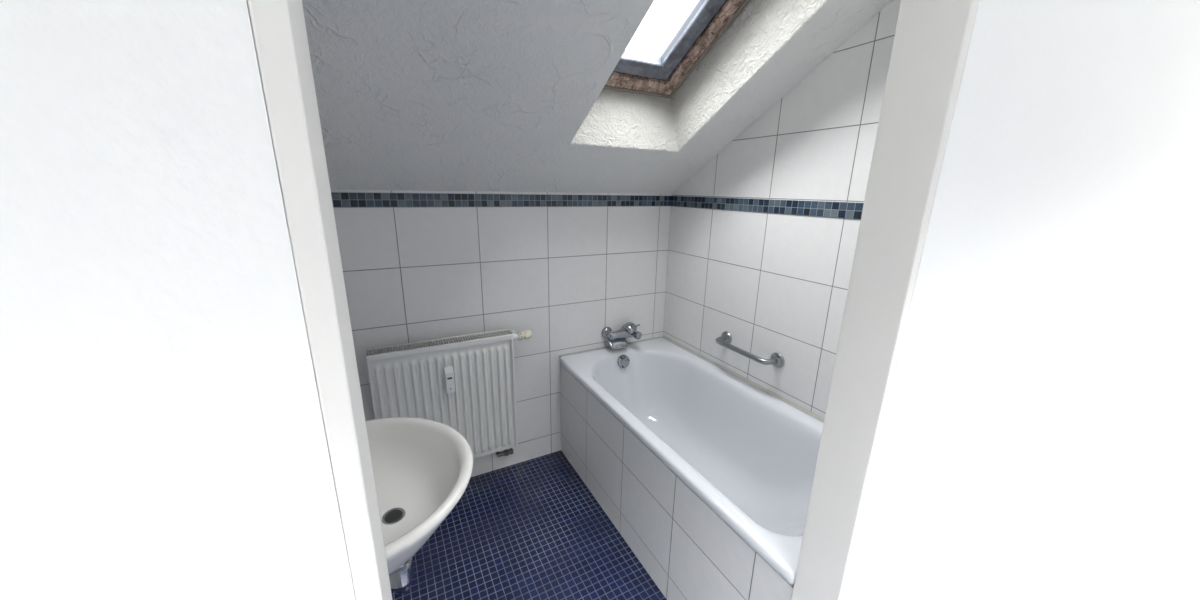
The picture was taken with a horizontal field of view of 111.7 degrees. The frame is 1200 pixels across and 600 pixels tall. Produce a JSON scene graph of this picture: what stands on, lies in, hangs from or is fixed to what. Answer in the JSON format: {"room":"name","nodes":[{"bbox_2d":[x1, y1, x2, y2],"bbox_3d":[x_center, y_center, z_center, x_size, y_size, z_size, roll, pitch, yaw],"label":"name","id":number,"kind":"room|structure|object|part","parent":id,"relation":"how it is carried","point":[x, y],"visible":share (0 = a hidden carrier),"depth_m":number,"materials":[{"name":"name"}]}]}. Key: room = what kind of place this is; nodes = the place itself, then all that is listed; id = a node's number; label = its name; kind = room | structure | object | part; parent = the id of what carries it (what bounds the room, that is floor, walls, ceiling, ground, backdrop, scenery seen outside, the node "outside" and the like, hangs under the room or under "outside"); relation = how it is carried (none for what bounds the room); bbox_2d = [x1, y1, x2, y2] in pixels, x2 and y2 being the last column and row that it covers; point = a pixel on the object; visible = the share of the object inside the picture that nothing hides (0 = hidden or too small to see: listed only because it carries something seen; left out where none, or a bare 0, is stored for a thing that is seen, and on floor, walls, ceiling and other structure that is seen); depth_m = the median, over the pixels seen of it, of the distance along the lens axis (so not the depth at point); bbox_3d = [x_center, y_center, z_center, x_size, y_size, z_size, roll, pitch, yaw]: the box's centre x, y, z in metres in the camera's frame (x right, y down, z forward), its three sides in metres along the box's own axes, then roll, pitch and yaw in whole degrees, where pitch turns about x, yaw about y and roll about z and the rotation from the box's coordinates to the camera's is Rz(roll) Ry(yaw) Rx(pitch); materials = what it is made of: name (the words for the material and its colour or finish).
{"room":"hallway","nodes":[
{"label":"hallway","id":0,"kind":"room"},
{"bbox_2d":[330,189,671,476],"bbox_3d":[-0.409,0.148,2.110,1.950,1.500,0.120,-7,17,-27],"label":"wall","id":1,"kind":"structure","parent":0,"point":[564,275],"depth_m":1.98,"materials":[{"name":"white tile"}]},
{"bbox_2d":[366,329,531,458],"bbox_3d":[-0.653,0.499,1.917,0.706,0.664,0.144,-7,17,-27],"label":"radiator","id":2,"kind":"object","parent":1,"relation":"attached to","point":[467,385],"visible":0.8,"depth_m":1.85,"materials":[{"name":"metal"}]},
{"bbox_3d":[-0.719,0.475,1.927,0.595,0.593,0.016,-7,17,-27],"label":"panel","id":3,"kind":"part","parent":2,"relation":"part of","materials":[{"name":"metal"}]},
{"bbox_2d":[366,329,513,361],"bbox_3d":[-0.694,0.195,1.811,0.603,0.022,0.092,-7,17,-27],"label":"grille","id":4,"kind":"object","parent":2,"relation":"attached to","point":[506,336],"depth_m":1.79,"materials":[{"name":"metal"}]},
{"bbox_2d":[331,192,671,206],"bbox_3d":[-0.371,-0.463,1.891,1.750,0.056,0.013,-7,17,-27],"label":"trim","id":5,"kind":"structure","parent":1,"relation":"attached to","point":[339,199],"depth_m":1.80,"materials":[{"name":"tile"}]},
{"bbox_2d":[559,336,661,356],"bbox_3d":[0.079,0.266,2.339,0.675,0.012,0.005,-7,17,-27],"label":"trim","id":6,"kind":"structure","parent":1,"relation":"attached to","point":[660,336],"depth_m":2.30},
{"bbox_2d":[601,322,641,348],"bbox_3d":[0.126,0.194,2.279,0.206,0.133,0.119,-7,17,-27],"label":"mixer","id":7,"kind":"object","parent":1,"relation":"attached to","point":[616,339],"visible":1,"depth_m":2.26,"materials":[{"name":"silver metal"}]},
{"bbox_3d":[0.099,0.225,2.275,0.116,0.074,0.059,-7,17,-27],"label":"spout","id":8,"kind":"part","parent":7,"relation":"part of","materials":[{"name":"silver metal"}]},
{"bbox_3d":[0.171,0.160,2.284,0.072,0.066,0.071,-7,17,-27],"label":"handle","id":9,"kind":"part","parent":7,"relation":"part of","materials":[{"name":"silver metal"}]},
{"bbox_3d":[0.203,0.196,2.290,0.061,0.046,0.045,14,20,40],"label":"diverter knob","id":10,"kind":"part","parent":7,"relation":"part of","materials":[{"name":"silver metal"}]},
{"bbox_2d":[302,0,892,193],"bbox_3d":[-0.017,-0.912,1.128,1.970,1.378,2.054,-7,17,-27],"label":"ceiling","id":11,"kind":"structure","parent":0,"point":[415,95],"depth_m":1.33,"materials":[{"name":"grey paint"}]},
{"bbox_2d":[603,0,749,98],"bbox_3d":[0.305,-1.121,1.255,0.650,0.714,1.114,-7,17,-27],"label":"window","id":12,"kind":"structure","parent":11,"relation":"attached to","point":[635,72],"depth_m":1.61,"materials":[{"name":"brown wood"}]},
{"bbox_3d":[0.321,-1.082,1.233,0.378,0.540,0.888,-7,17,-27],"label":"sash","id":13,"kind":"part","parent":12,"relation":"part of","materials":[{"name":"grey metal"}]},
{"bbox_2d":[0,0,1199,599],"bbox_3d":[3.311,-0.451,2.178,13.000,2.750,0.100,-7,17,-27],"label":"wall","id":14,"kind":"structure","parent":0,"point":[163,435],"depth_m":0.30,"materials":[{"name":"white paint"}]},
{"bbox_2d":[247,0,978,599],"bbox_3d":[0.136,0.285,0.619,0.854,2.040,0.100,-7,17,-27],"label":"door frame","id":15,"kind":"structure","parent":14,"relation":"in","point":[931,42],"depth_m":0.64,"materials":[{"name":"paint"}]},
{"bbox_2d":[663,0,900,417],"bbox_3d":[0.796,-0.149,1.762,0.120,2.299,1.464,-7,17,-27],"label":"wall","id":16,"kind":"structure","parent":0,"point":[779,283],"depth_m":1.67,"materials":[{"name":"white tile"}]},
{"bbox_2d":[662,335,823,422],"bbox_3d":[0.723,0.397,1.888,0.011,0.019,1.436,-7,17,-27],"label":"trim","id":17,"kind":"structure","parent":16,"relation":"attached to","point":[760,387],"depth_m":1.91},
{"bbox_2d":[715,331,784,367],"bbox_3d":[0.665,0.230,1.878,0.088,0.068,0.369,-7,17,-27],"label":"grab bar","id":18,"kind":"object","parent":16,"relation":"attached to","point":[777,360],"visible":1,"depth_m":1.80,"materials":[{"name":"metal"}]},
{"bbox_2d":[671,196,863,218],"bbox_3d":[0.747,-0.385,1.678,0.013,0.056,1.441,-7,17,-27],"label":"trim","id":19,"kind":"structure","parent":16,"relation":"attached to","point":[850,210],"depth_m":1.68,"materials":[{"name":"tile"}]},
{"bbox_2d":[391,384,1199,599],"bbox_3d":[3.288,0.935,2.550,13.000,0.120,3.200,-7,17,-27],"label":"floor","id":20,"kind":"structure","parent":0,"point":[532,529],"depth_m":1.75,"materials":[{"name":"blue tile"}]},
{"bbox_2d":[560,365,793,599],"bbox_3d":[0.134,0.779,1.668,0.028,0.534,1.442,-7,17,-27],"label":"apron","id":21,"kind":"object","parent":20,"relation":"on","point":[689,552],"visible":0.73,"depth_m":1.49,"materials":[{"name":"white tile"}]},
{"bbox_2d":[560,338,822,584],"bbox_3d":[0.421,0.636,1.786,0.687,0.411,1.441,-7,17,-27],"label":"bathtub","id":22,"kind":"object","parent":21,"relation":"on","point":[747,453],"visible":0.77,"depth_m":1.85,"materials":[{"name":"ceramic"}]},
{"bbox_3d":[-0.852,0.055,0.903,0.120,2.299,1.464,-7,17,-27],"label":"wall","id":23,"kind":"structure","parent":0,"visible":0},
{"bbox_2d":[365,417,472,593],"bbox_3d":[-0.514,0.559,0.968,0.426,0.352,0.509,-7,17,-27],"label":"washbasin","id":24,"kind":"object","parent":23,"relation":"attached to","point":[422,468],"visible":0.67,"depth_m":1.04,"materials":[{"name":"ceramic"}]}
]}

